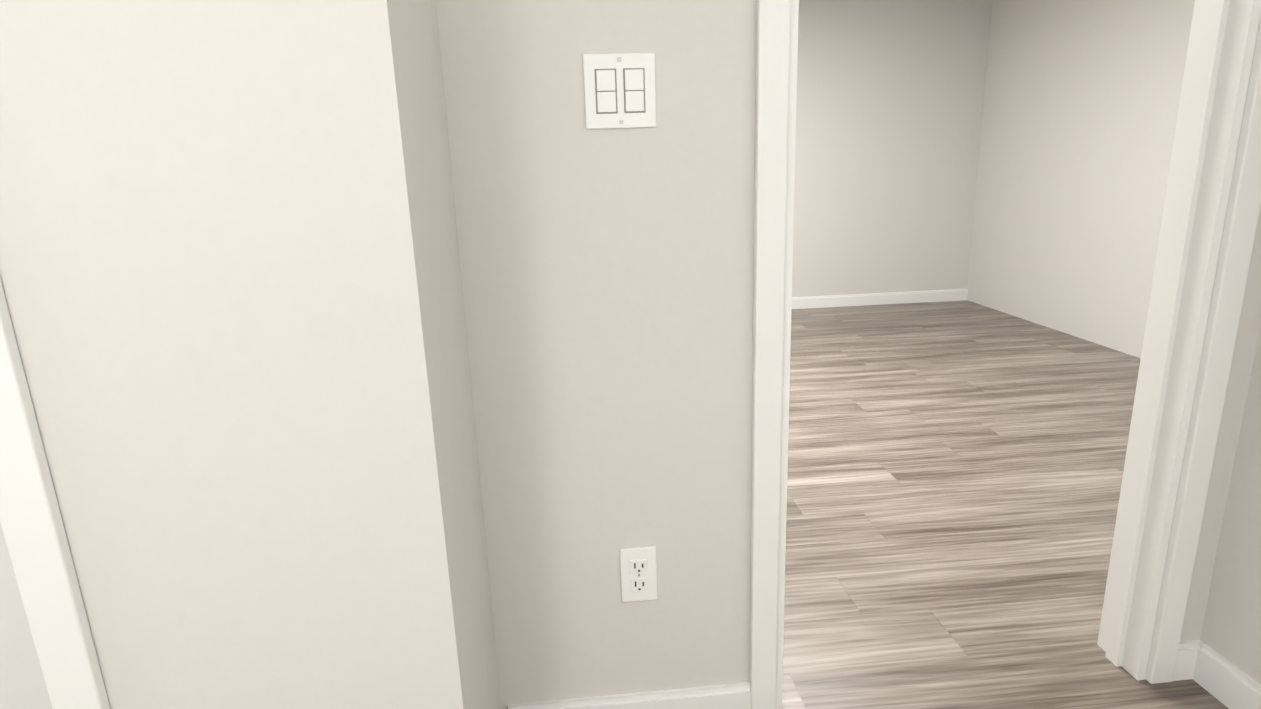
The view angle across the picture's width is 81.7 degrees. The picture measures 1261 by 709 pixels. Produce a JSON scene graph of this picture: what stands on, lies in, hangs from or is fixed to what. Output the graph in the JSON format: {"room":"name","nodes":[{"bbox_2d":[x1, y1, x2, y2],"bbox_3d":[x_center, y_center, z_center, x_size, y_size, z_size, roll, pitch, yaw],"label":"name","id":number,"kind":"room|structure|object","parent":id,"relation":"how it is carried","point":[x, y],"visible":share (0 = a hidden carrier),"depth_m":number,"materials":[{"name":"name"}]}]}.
{"room":"hallway","nodes":[
{"label":"hallway","id":0,"kind":"room"},
{"bbox_2d":[0,0,500,708],"bbox_3d":[-1.517,-0.328,1.100,2.448,2.440,0.800,-3,15,-5],"label":"wall","id":1,"kind":"structure","parent":0,"point":[230,272],"depth_m":0.88,"materials":[{"name":"paint"}]},
{"bbox_2d":[0,523,51,708],"bbox_3d":[-1.540,-0.032,0.822,1.510,2.012,0.080,-3,15,-5],"label":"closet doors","id":2,"kind":"structure","parent":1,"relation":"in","point":[22,684],"depth_m":1.01,"materials":[{"name":"white wood"}]},
{"bbox_2d":[0,279,109,708],"bbox_3d":[-1.540,-0.071,0.800,1.654,2.100,0.133,-3,15,-5],"label":"trim","id":3,"kind":"structure","parent":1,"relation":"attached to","point":[33,529],"depth_m":0.89,"materials":[{"name":"white wood"}]},
{"bbox_2d":[436,0,1260,708],"bbox_3d":[0.507,-0.449,1.299,1.627,2.440,0.120,-3,15,-5],"label":"wall","id":4,"kind":"structure","parent":0,"point":[608,288],"depth_m":1.30,"materials":[{"name":"paint"}]},
{"bbox_2d":[583,53,655,128],"bbox_3d":[-0.017,-0.428,1.186,0.116,0.115,0.010,-3,15,-5],"label":"switch plate","id":5,"kind":"object","parent":4,"relation":"attached to","point":[620,90],"visible":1,"depth_m":1.18,"materials":[{"name":"white plastic"}]},
{"bbox_2d":[620,546,656,601],"bbox_3d":[0.016,0.427,1.414,0.070,0.115,0.008,-3,15,-5],"label":"electrical outlet","id":6,"kind":"object","parent":4,"relation":"attached to","point":[638,566],"visible":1,"depth_m":1.41,"materials":[{"name":"white plastic"}]},
{"bbox_2d":[508,640,1260,708],"bbox_3d":[-0.555,1.234,-0.324,3.955,0.088,3.655,-3,15,-5],"label":"baseboard","id":7,"kind":"structure","parent":4,"relation":"attached to","point":[1222,680],"depth_m":1.49,"materials":[{"name":"white wood"}]},
{"bbox_2d":[749,0,1260,708],"bbox_3d":[0.674,-0.290,1.357,0.937,2.092,0.156,-3,15,-5],"label":"door frame","id":8,"kind":"structure","parent":4,"relation":"attached to","point":[1211,210],"depth_m":1.39,"materials":[{"name":"white painted wood"}]},
{"bbox_2d":[792,0,1194,357],"bbox_3d":[-0.123,-0.958,3.297,6.055,2.440,4.105,-3,15,-5],"label":"wall","id":9,"kind":"structure","parent":0,"point":[1012,157],"depth_m":5.12,"materials":[{"name":"paint"}]},
{"bbox_2d":[791,289,967,308],"bbox_3d":[0.487,-0.349,5.516,4.302,0.088,0.014,-3,15,-5],"label":"baseboard","id":10,"kind":"structure","parent":9,"relation":"attached to","point":[877,298],"depth_m":5.63,"materials":[{"name":"white wood"}]},
{"bbox_2d":[782,300,1228,708],"bbox_3d":[0.041,0.744,1.737,5.935,0.060,8.000,-3,15,-5],"label":"floor","id":11,"kind":"structure","parent":0,"point":[955,474],"depth_m":2.37,"materials":[{"name":"brown laminate"}]},
{"bbox_2d":[1200,326,1260,684],"bbox_3d":[1.434,-0.015,-0.457,0.120,2.440,3.655,-3,15,-5],"label":"wall","id":12,"kind":"structure","parent":0,"point":[1231,630],"depth_m":1.47,"materials":[{"name":"paint"}]}
]}

